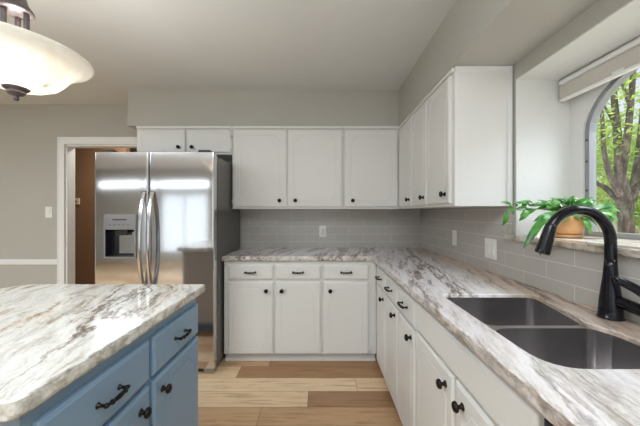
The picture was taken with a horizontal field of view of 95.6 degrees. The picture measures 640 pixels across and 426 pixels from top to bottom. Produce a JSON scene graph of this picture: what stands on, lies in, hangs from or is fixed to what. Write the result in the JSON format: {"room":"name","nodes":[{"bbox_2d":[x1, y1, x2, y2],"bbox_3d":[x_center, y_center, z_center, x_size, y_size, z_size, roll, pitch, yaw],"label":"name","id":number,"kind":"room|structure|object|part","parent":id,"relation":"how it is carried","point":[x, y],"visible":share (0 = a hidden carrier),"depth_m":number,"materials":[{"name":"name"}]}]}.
{"room":"kitchen","nodes":[
{"label":"kitchen","id":0,"kind":"room"},
{"bbox_2d":[75,148,129,283],"bbox_3d":[-3.700,0.063,4.230,1.800,2.440,0.100,0,0,0],"label":"wall","id":1,"kind":"structure","parent":0,"point":[84,157],"depth_m":4.18,"materials":[{"name":"brown paint"}]},
{"bbox_2d":[75,198,79,204],"bbox_3d":[-3.500,-0.167,4.165,0.090,0.090,0.026,0,0,0],"label":"thermostat","id":2,"kind":"object","parent":1,"relation":"attached to","point":[77,200],"visible":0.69,"depth_m":4.16,"materials":[{"name":"beige plastic"}]},
{"bbox_2d":[0,105,241,288],"bbox_3d":[-2.640,0.063,3.145,8.120,2.440,0.100,0,0,0],"label":"wall","id":3,"kind":"structure","parent":0,"point":[29,134],"depth_m":3.10,"materials":[{"name":"paint"}]},
{"bbox_2d":[0,259,56,264],"bbox_3d":[-4.694,0.520,3.083,3.813,0.055,0.024,0,0,0],"label":"trim","id":4,"kind":"structure","parent":3,"relation":"attached to","point":[2,261],"depth_m":3.08,"materials":[{"name":"white wood"}]},
{"bbox_2d":[45,207,51,217],"bbox_3d":[-2.892,-0.009,3.089,0.072,0.118,0.011,0,0,0],"label":"light switch","id":5,"kind":"object","parent":3,"relation":"attached to","point":[48,210],"visible":1,"depth_m":3.09,"materials":[{"name":"white plastic"}]},
{"bbox_2d":[57,137,136,283],"bbox_3d":[-2.306,0.238,3.083,0.960,2.090,0.023,0,0,0],"label":"trim","id":6,"kind":"structure","parent":3,"relation":"attached to","point":[61,141],"depth_m":3.08,"materials":[{"name":"white wood"}]},
{"bbox_2d":[66,145,136,283],"bbox_3d":[-2.306,0.277,3.145,0.812,2.012,0.100,0,0,0],"label":"trim","id":7,"kind":"structure","parent":3,"relation":"attached to","point":[70,149],"depth_m":3.13,"materials":[{"name":"white wood"}]},
{"bbox_2d":[136,126,232,160],"bbox_3d":[-1.279,-0.688,2.890,0.908,0.266,0.399,0,0,0],"label":"upper cabinet","id":8,"kind":"object","parent":3,"relation":"attached to","point":[217,139],"visible":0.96,"depth_m":2.73,"materials":[{"name":"white wood"}]},
{"bbox_3d":[-1.496,-0.678,2.735,0.454,0.217,0.019,0,0,0],"label":"door","id":9,"kind":"part","parent":8,"relation":"part of","materials":[{"name":"white wood"}]},
{"bbox_3d":[-1.282,-0.808,2.737,0.903,0.026,0.016,0,0,0],"label":"moulding","id":10,"kind":"part","parent":8,"relation":"part of","materials":[{"name":"white wood"}]},
{"bbox_3d":[-1.048,-0.678,2.735,0.415,0.217,0.019,0,0,0],"label":"door","id":11,"kind":"part","parent":8,"relation":"part of","materials":[{"name":"white wood"}]},
{"bbox_2d":[232,126,343,208],"bbox_3d":[-0.304,-0.430,2.890,1.053,0.782,0.399,0,0,0],"label":"upper cabinet","id":12,"kind":"object","parent":3,"relation":"attached to","point":[275,167],"visible":1,"depth_m":2.73,"materials":[{"name":"white wood"}]},
{"bbox_3d":[-0.565,-0.422,2.735,0.503,0.730,0.019,0,0,0],"label":"door","id":13,"kind":"part","parent":12,"relation":"part of","materials":[{"name":"white wood"}]},
{"bbox_3d":[-0.304,-0.808,2.737,1.048,0.026,0.016,0,0,0],"label":"moulding","id":14,"kind":"part","parent":12,"relation":"part of","materials":[{"name":"white wood"}]},
{"bbox_3d":[-0.049,-0.422,2.735,0.512,0.730,0.019,0,0,0],"label":"door","id":15,"kind":"part","parent":12,"relation":"part of","materials":[{"name":"white wood"}]},
{"bbox_2d":[242,209,420,247],"bbox_3d":[0.120,0.165,3.090,1.900,0.406,0.008,0,0,0],"label":"tile backsplash","id":16,"kind":"structure","parent":3,"relation":"attached to","point":[261,228],"depth_m":3.09,"materials":[{"name":"grey tile"}]},
{"bbox_2d":[319,225,325,236],"bbox_3d":[0.030,0.193,3.081,0.075,0.122,0.010,0,0,0],"label":"wall outlet","id":17,"kind":"object","parent":16,"relation":"attached to","point":[322,228],"visible":1,"depth_m":3.08,"materials":[{"name":"white plastic"}]},
{"bbox_2d":[343,126,399,208],"bbox_3d":[0.488,-0.430,2.890,0.533,0.782,0.399,0,0,0],"label":"upper cabinet","id":18,"kind":"object","parent":3,"relation":"attached to","point":[370,153],"visible":0.93,"depth_m":2.73,"materials":[{"name":"white wood"}]},
{"bbox_3d":[0.488,-0.808,2.737,0.533,0.026,0.016,0,0,0],"label":"moulding","id":19,"kind":"part","parent":18,"relation":"part of","materials":[{"name":"white wood"}]},
{"bbox_2d":[0,0,455,150],"bbox_3d":[-2.590,-1.207,1.300,8.020,0.100,8.600,0,0,0],"label":"ceiling","id":20,"kind":"structure","parent":0,"point":[128,44],"depth_m":1.97,"materials":[{"name":"paint"}]},
{"bbox_2d":[0,0,94,100],"bbox_3d":[-1.138,-0.788,1.086,0.464,0.736,0.464,0,0,0],"label":"pendant lamp","id":21,"kind":"object","parent":20,"relation":"hanging from","point":[32,63],"visible":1,"depth_m":1.05,"materials":[{"name":"white glass"}]},
{"bbox_3d":[-1.161,-0.617,1.028,0.018,0.271,0.075,0,0,21],"label":"rod","id":22,"kind":"part","parent":21,"relation":"part of","materials":[{"name":"brown metal"}]},
{"bbox_3d":[-1.177,-0.617,1.135,0.018,0.271,0.075,0,0,-39],"label":"rod","id":23,"kind":"part","parent":21,"relation":"part of","materials":[{"name":"brown metal"}]},
{"bbox_3d":[-1.076,-0.617,1.095,0.075,0.271,0.018,0,0,-9],"label":"rod","id":24,"kind":"part","parent":21,"relation":"part of","materials":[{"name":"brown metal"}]},
{"bbox_2d":[198,354,402,425],"bbox_3d":[-2.541,1.283,1.319,8.232,0.001,9.036,0,0,0],"label":"floor","id":25,"kind":"structure","parent":0,"point":[238,393],"depth_m":2.05,"materials":[{"name":"brown wood"}]},
{"bbox_2d":[0,298,197,425],"bbox_3d":[-1.023,0.846,1.029,0.918,0.872,0.858,0,0,0],"label":"kitchen island","id":26,"kind":"object","parent":25,"relation":"on","point":[152,380],"visible":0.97,"depth_m":0.98,"materials":[{"name":"blue wood"}]},
{"bbox_3d":[-0.612,0.522,0.828,0.019,0.142,0.405,0,0,0],"label":"drawer","id":27,"kind":"part","parent":26,"relation":"part of","materials":[{"name":"blue wood"}]},
{"bbox_2d":[0,284,205,421],"bbox_3d":[-1.076,0.389,1.034,0.972,0.040,0.948,0,0,0],"label":"island countertop","id":28,"kind":"structure","parent":26,"relation":"on","point":[52,335],"depth_m":0.94,"materials":[{"name":"stone"}]},
{"bbox_3d":[-0.583,0.522,0.828,0.038,0.017,0.101,0,0,0],"label":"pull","id":29,"kind":"part","parent":26,"relation":"part of","materials":[{"name":"brown metal"}]},
{"bbox_3d":[-0.612,0.897,0.828,0.019,0.572,0.405,0,0,0],"label":"door","id":30,"kind":"part","parent":26,"relation":"part of","materials":[{"name":"blue wood"}]},
{"bbox_3d":[-0.585,0.671,0.974,0.034,0.036,0.036,0,0,0],"label":"knob","id":31,"kind":"part","parent":26,"relation":"part of","materials":[{"name":"brown metal"}]},
{"bbox_3d":[-0.585,0.671,1.109,0.034,0.036,0.036,0,0,0],"label":"knob","id":32,"kind":"part","parent":26,"relation":"part of","materials":[{"name":"brown metal"}]},
{"bbox_3d":[-0.612,0.522,1.248,0.019,0.142,0.389,0,0,0],"label":"drawer","id":33,"kind":"part","parent":26,"relation":"part of","materials":[{"name":"blue wood"}]},
{"bbox_3d":[-0.612,0.897,1.248,0.019,0.572,0.389,0,0,0],"label":"door","id":34,"kind":"part","parent":26,"relation":"part of","materials":[{"name":"blue wood"}]},
{"bbox_3d":[-0.583,0.522,1.248,0.038,0.017,0.101,0,0,0],"label":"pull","id":35,"kind":"part","parent":26,"relation":"part of","materials":[{"name":"brown metal"}]},
{"bbox_2d":[95,150,239,372],"bbox_3d":[-1.313,0.390,2.629,0.953,1.785,0.822,0,0,0],"label":"refrigerator","id":36,"kind":"object","parent":25,"relation":"on","point":[161,217],"visible":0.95,"depth_m":2.30,"materials":[{"name":"silver metal"}]},
{"bbox_3d":[-1.576,0.077,2.297,0.228,0.108,0.035,0,0,0],"label":"control panel","id":37,"kind":"part","parent":36,"relation":"part of","materials":[{"name":"silver metal"}]},
{"bbox_3d":[-1.576,0.376,2.326,0.428,1.714,0.062,0,0,0],"label":"door","id":38,"kind":"part","parent":36,"relation":"part of","materials":[{"name":"silver metal"}]},
{"bbox_3d":[-1.389,0.223,2.258,0.036,0.796,0.080,0,0,0],"label":"handle","id":39,"kind":"part","parent":36,"relation":"part of","materials":[{"name":"silver metal"}]},
{"bbox_3d":[-1.323,0.223,2.258,0.036,0.796,0.080,0,0,0],"label":"handle","id":40,"kind":"part","parent":36,"relation":"part of","materials":[{"name":"silver metal"}]},
{"bbox_3d":[-1.097,0.376,2.326,0.519,1.714,0.062,0,0,0],"label":"door","id":41,"kind":"part","parent":36,"relation":"part of","materials":[{"name":"silver metal"}]},
{"bbox_2d":[224,261,321,360],"bbox_3d":[-0.401,0.847,2.760,0.842,0.871,0.656,0,0,0],"label":"base cabinet","id":42,"kind":"object","parent":25,"relation":"on","point":[273,309],"visible":0.99,"depth_m":2.47,"materials":[{"name":"white wood"}]},
{"bbox_3d":[-0.593,0.505,2.479,0.385,0.124,0.019,0,0,0],"label":"drawer","id":43,"kind":"part","parent":42,"relation":"part of","materials":[{"name":"white wood"}]},
{"bbox_3d":[-0.593,0.896,2.479,0.385,0.616,0.019,0,0,0],"label":"door","id":44,"kind":"part","parent":42,"relation":"part of","materials":[{"name":"white wood"}]},
{"bbox_3d":[-0.188,0.505,2.479,0.385,0.124,0.019,0,0,0],"label":"drawer","id":45,"kind":"part","parent":42,"relation":"part of","materials":[{"name":"white wood"}]},
{"bbox_3d":[-0.188,0.896,2.479,0.385,0.616,0.019,0,0,0],"label":"door","id":46,"kind":"part","parent":42,"relation":"part of","materials":[{"name":"white wood"}]},
{"bbox_2d":[322,261,375,360],"bbox_3d":[0.251,0.847,2.760,0.460,0.871,0.656,0,0,0],"label":"base cabinet","id":47,"kind":"object","parent":25,"relation":"on","point":[348,287],"visible":0.98,"depth_m":2.47,"materials":[{"name":"white wood"}]},
{"bbox_3d":[0.223,0.505,2.479,0.384,0.124,0.019,0,0,0],"label":"drawer","id":48,"kind":"part","parent":47,"relation":"part of","materials":[{"name":"white wood"}]},
{"bbox_3d":[0.223,0.896,2.479,0.384,0.616,0.019,0,0,0],"label":"door","id":49,"kind":"part","parent":47,"relation":"part of","materials":[{"name":"white wood"}]},
{"bbox_2d":[375,264,387,379],"bbox_3d":[0.747,0.847,2.282,0.644,0.871,0.412,0,0,0],"label":"base cabinet","id":50,"kind":"object","parent":25,"relation":"on","point":[380,277],"visible":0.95,"depth_m":2.19,"materials":[{"name":"white wood"}]},
{"bbox_3d":[0.473,0.502,2.237,0.019,0.129,0.305,0,0,0],"label":"drawer","id":51,"kind":"part","parent":50,"relation":"part of","materials":[{"name":"white wood"}]},
{"bbox_3d":[0.473,0.896,2.237,0.019,0.616,0.305,0,0,0],"label":"door","id":52,"kind":"part","parent":50,"relation":"part of","materials":[{"name":"white wood"}]},
{"bbox_2d":[384,275,399,411],"bbox_3d":[0.747,0.847,1.910,0.644,0.871,0.328,0,0,0],"label":"base cabinet","id":53,"kind":"object","parent":25,"relation":"on","point":[391,288],"visible":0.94,"depth_m":1.86,"materials":[{"name":"white wood"}]},
{"bbox_3d":[0.473,0.502,1.910,0.019,0.129,0.310,0,0,0],"label":"drawer","id":54,"kind":"part","parent":53,"relation":"part of","materials":[{"name":"white wood"}]},
{"bbox_2d":[397,286,417,425],"bbox_3d":[0.747,0.847,1.585,0.644,0.871,0.319,0,0,0],"label":"base cabinet","id":55,"kind":"object","parent":25,"relation":"on","point":[407,329],"visible":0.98,"depth_m":1.55,"materials":[{"name":"white wood"}]},
{"bbox_3d":[0.445,0.502,1.583,0.038,0.017,0.101,0,0,0],"label":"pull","id":56,"kind":"part","parent":55,"relation":"part of","materials":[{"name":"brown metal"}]},
{"bbox_3d":[0.473,0.502,1.583,0.019,0.129,0.303,0,0,0],"label":"drawer","id":57,"kind":"part","parent":55,"relation":"part of","materials":[{"name":"white wood"}]},
{"bbox_3d":[0.447,0.635,1.478,0.034,0.036,0.036,0,0,0],"label":"knob","id":58,"kind":"part","parent":55,"relation":"part of","materials":[{"name":"brown metal"}]},
{"bbox_2d":[221,248,639,425],"bbox_3d":[0.120,0.389,1.545,1.912,0.040,3.092,0,0,0],"label":"countertop","id":59,"kind":"structure","parent":55,"relation":"on","point":[565,396],"depth_m":0.97,"materials":[{"name":"stone"}]},
{"bbox_2d":[447,297,639,368],"bbox_3d":[0.756,0.499,1.002,0.405,0.232,0.622,0,0,0],"label":"sink","id":60,"kind":"object","parent":59,"relation":"in","point":[543,332],"visible":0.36,"depth_m":0.96,"materials":[{"name":"silver metal"}]},
{"bbox_3d":[0.755,0.497,1.147,0.395,0.227,0.325,0,0,0],"label":"bowl","id":61,"kind":"part","parent":60,"relation":"part of","materials":[{"name":"silver metal"}]},
{"bbox_3d":[0.737,0.497,0.829,0.360,0.227,0.267,0,0,0],"label":"bowl","id":62,"kind":"part","parent":60,"relation":"part of","materials":[{"name":"silver metal"}]},
{"bbox_2d":[535,205,639,321],"bbox_3d":[0.909,0.170,0.970,0.317,0.397,0.174,0,0,0],"label":"kitchen faucet","id":63,"kind":"object","parent":59,"relation":"on","point":[611,303],"visible":1,"depth_m":1.00,"materials":[{"name":"black metal"}]},
{"bbox_3d":[1.002,0.264,0.909,0.133,0.128,0.045,0,0,6],"label":"lever","id":64,"kind":"part","parent":63,"relation":"part of","materials":[{"name":"black metal"}]},
{"bbox_2d":[416,302,544,425],"bbox_3d":[0.750,0.847,1.013,0.639,0.871,0.820,0,0,0],"label":"base cabinet","id":65,"kind":"object","parent":25,"relation":"on","point":[455,387],"visible":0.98,"depth_m":0.99,"materials":[{"name":"white wood"}]},
{"bbox_3d":[0.473,0.888,1.213,0.019,0.631,0.396,0,0,0],"label":"door","id":66,"kind":"part","parent":65,"relation":"part of","materials":[{"name":"white wood"}]},
{"bbox_3d":[0.447,0.631,1.071,0.034,0.036,0.036,0,0,0],"label":"knob","id":67,"kind":"part","parent":65,"relation":"part of","materials":[{"name":"brown metal"}]},
{"bbox_3d":[0.447,0.631,0.943,0.034,0.036,0.036,0,0,0],"label":"knob","id":68,"kind":"part","parent":65,"relation":"part of","materials":[{"name":"brown metal"}]},
{"bbox_3d":[0.473,0.888,0.811,0.019,0.631,0.376,0,0,0],"label":"door","id":69,"kind":"part","parent":65,"relation":"part of","materials":[{"name":"white wood"}]},
{"bbox_2d":[544,418,553,425],"bbox_3d":[0.761,0.850,0.305,0.606,0.864,0.590,0,0,0],"label":"dishwasher","id":70,"kind":"object","parent":25,"relation":"on","point":[546,422],"visible":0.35,"depth_m":0.59,"materials":[{"name":"plastic"}]},
{"bbox_2d":[440,0,630,319],"bbox_3d":[1.228,0.063,0.048,0.295,2.440,6.095,0,0,0],"label":"wall","id":71,"kind":"structure","parent":0,"point":[601,9],"depth_m":1.32,"materials":[{"name":"paint"}]},
{"bbox_2d":[127,0,598,129],"bbox_3d":[-0.370,-0.990,1.097,2.900,0.334,3.995,0,0,0],"label":"soffit","id":72,"kind":"structure","parent":71,"relation":"attached to","point":[473,32],"depth_m":2.74,"materials":[{"name":"paint"}]},
{"bbox_2d":[399,112,443,208],"bbox_3d":[0.889,-0.430,2.542,0.372,0.782,0.402,0,0,0],"label":"upper cabinet","id":73,"kind":"object","parent":71,"relation":"attached to","point":[405,128],"visible":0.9,"depth_m":2.50,"materials":[{"name":"white wood"}]},
{"bbox_3d":[0.747,-0.422,2.531,0.019,0.730,0.362,0,0,0],"label":"door","id":74,"kind":"part","parent":73,"relation":"part of","materials":[{"name":"white wood"}]},
{"bbox_3d":[0.749,-0.808,2.542,0.016,0.026,0.402,0,0,0],"label":"moulding","id":75,"kind":"part","parent":73,"relation":"part of","materials":[{"name":"white wood"}]},
{"bbox_2d":[412,95,471,207],"bbox_3d":[0.889,-0.430,2.175,0.372,0.782,0.329,0,0,0],"label":"upper cabinet","id":76,"kind":"object","parent":71,"relation":"attached to","point":[419,117],"visible":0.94,"depth_m":2.14,"materials":[{"name":"white wood"}]},
{"bbox_3d":[0.747,-0.422,2.176,0.019,0.730,0.317,0,0,0],"label":"door","id":77,"kind":"part","parent":76,"relation":"part of","materials":[{"name":"white wood"}]},
{"bbox_3d":[0.749,-0.808,2.175,0.016,0.026,0.329,0,0,0],"label":"moulding","id":78,"kind":"part","parent":76,"relation":"part of","materials":[{"name":"white wood"}]},
{"bbox_2d":[427,66,512,206],"bbox_3d":[0.889,-0.430,1.812,0.372,0.782,0.392,0,0,0],"label":"upper cabinet","id":79,"kind":"object","parent":71,"relation":"attached to","point":[470,109],"visible":1,"depth_m":1.63,"materials":[{"name":"white wood"}]},
{"bbox_3d":[0.747,-0.422,1.833,0.019,0.730,0.342,0,0,0],"label":"door","id":80,"kind":"part","parent":79,"relation":"part of","materials":[{"name":"white wood"}]},
{"bbox_3d":[0.749,-0.808,1.818,0.016,0.026,0.380,0,0,0],"label":"moulding","id":81,"kind":"part","parent":79,"relation":"part of","materials":[{"name":"white wood"}]},
{"bbox_3d":[0.915,-0.430,1.622,0.316,0.782,0.012,0,0,0],"label":"trim","id":82,"kind":"part","parent":79,"relation":"part of","materials":[{"name":"white wood"}]},
{"bbox_2d":[421,206,639,322],"bbox_3d":[1.075,0.165,1.542,0.008,0.406,3.085,0,0,0],"label":"tile backsplash","id":83,"kind":"structure","parent":71,"relation":"attached to","point":[576,275],"depth_m":1.60,"materials":[{"name":"grey tile"}]},
{"bbox_2d":[452,230,456,245],"bbox_3d":[1.065,0.198,2.300,0.011,0.120,0.075,0,0,0],"label":"wall outlet","id":84,"kind":"object","parent":83,"relation":"attached to","point":[454,233],"visible":1,"depth_m":2.29,"materials":[{"name":"white plastic"}]},
{"bbox_2d":[485,238,496,259],"bbox_3d":[1.065,0.223,1.815,0.011,0.125,0.122,0,0,0],"label":"light switch","id":85,"kind":"object","parent":83,"relation":"attached to","point":[490,244],"visible":1,"depth_m":1.80,"materials":[{"name":"white plastic"}]},
{"bbox_2d":[504,234,639,258],"bbox_3d":[1.210,0.137,1.040,0.326,0.032,1.220,0,0,0],"label":"window ledge","id":86,"kind":"object","parent":71,"relation":"attached to","point":[626,248],"visible":0.69,"depth_m":1.19,"materials":[{"name":"stone"}]},
{"bbox_2d":[502,196,619,255],"bbox_3d":[1.146,0.054,1.407,0.572,0.282,0.247,0,0,0],"label":"potted plant","id":87,"kind":"object","parent":86,"relation":"on","point":[573,226],"visible":0.62,"depth_m":1.37,"materials":[{"name":"green plant"}]},
{"bbox_3d":[1.110,0.025,1.380,0.478,0.162,0.117,0,0,-2],"label":"stem","id":88,"kind":"part","parent":87,"relation":"part of","materials":[{"name":"green plant"}]},
{"bbox_3d":[1.215,0.062,1.430,0.144,0.092,0.144,0,0,0],"label":"pot","id":89,"kind":"part","parent":87,"relation":"part of","materials":[{"name":"ceramic"}]},
{"bbox_2d":[516,0,639,234],"bbox_3d":[1.228,-0.307,1.040,0.295,0.860,1.120,0,0,0],"label":"window recess","id":90,"kind":"structure","parent":71,"relation":"attached to","point":[542,121],"depth_m":1.59,"materials":[{"name":"paint"}]},
{"bbox_2d":[570,80,639,240],"bbox_3d":[1.400,-0.292,1.040,0.050,1.090,1.320,0,0,0],"label":"wall","id":91,"kind":"structure","parent":0,"point":[581,105],"depth_m":1.54,"materials":[{"name":"paint"}]},
{"bbox_2d":[585,68,639,239],"bbox_3d":[1.400,-0.299,1.040,0.040,0.833,0.948,0,0,0],"label":"window","id":92,"kind":"structure","parent":91,"relation":"in","point":[591,124],"depth_m":1.49,"materials":[{"name":"metal"}]},
{"bbox_2d":[559,37,639,101],"bbox_3d":[1.327,-0.664,1.040,0.062,0.123,1.090,0,0,0],"label":"roller shade","id":93,"kind":"object","parent":92,"relation":"attached to","point":[625,59],"visible":1,"depth_m":1.34,"materials":[{"name":"fabric"}]},
{"bbox_3d":[1.315,-0.610,1.040,0.026,0.014,1.080,0,0,0],"label":"rail","id":94,"kind":"part","parent":93,"relation":"part of","materials":[{"name":"white"}]},
{"label":"outside","id":95,"kind":"structure","parent":0,"visible":0},
{"bbox_3d":[20.750,1.683,10.000,38.500,0.200,60.000,0,0,0],"label":"ground","id":96,"kind":"structure","parent":95,"visible":0},
{"bbox_2d":[596,124,613,214],"bbox_3d":[13.696,-1.599,15.160,4.844,6.373,5.182,0,0,33],"label":"tree","id":97,"kind":"object","parent":96,"relation":"on","point":[597,124],"visible":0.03,"depth_m":14.33,"materials":[{"name":"green plant"}]},
{"bbox_2d":[596,71,639,233],"bbox_3d":[6.007,-0.856,5.672,3.974,6.117,3.833,0,0,0],"label":"tree","id":98,"kind":"object","parent":96,"relation":"on","point":[624,193],"visible":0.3,"depth_m":5.37,"materials":[{"name":"green plant"}]},
{"bbox_2d":[596,124,639,233],"bbox_3d":[9.788,-0.653,8.955,3.167,4.485,3.785,0,0,19],"label":"tree","id":99,"kind":"object","parent":96,"relation":"on","point":[637,211],"visible":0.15,"depth_m":8.70,"materials":[{"name":"green plant"}]},
{"bbox_2d":[596,215,639,233],"bbox_3d":[17.805,0.733,17.947,9.000,1.700,0.062,0,0,43],"label":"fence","id":100,"kind":"object","parent":96,"relation":"on","point":[613,223],"visible":0.02,"depth_m":17.69,"materials":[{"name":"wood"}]}
]}

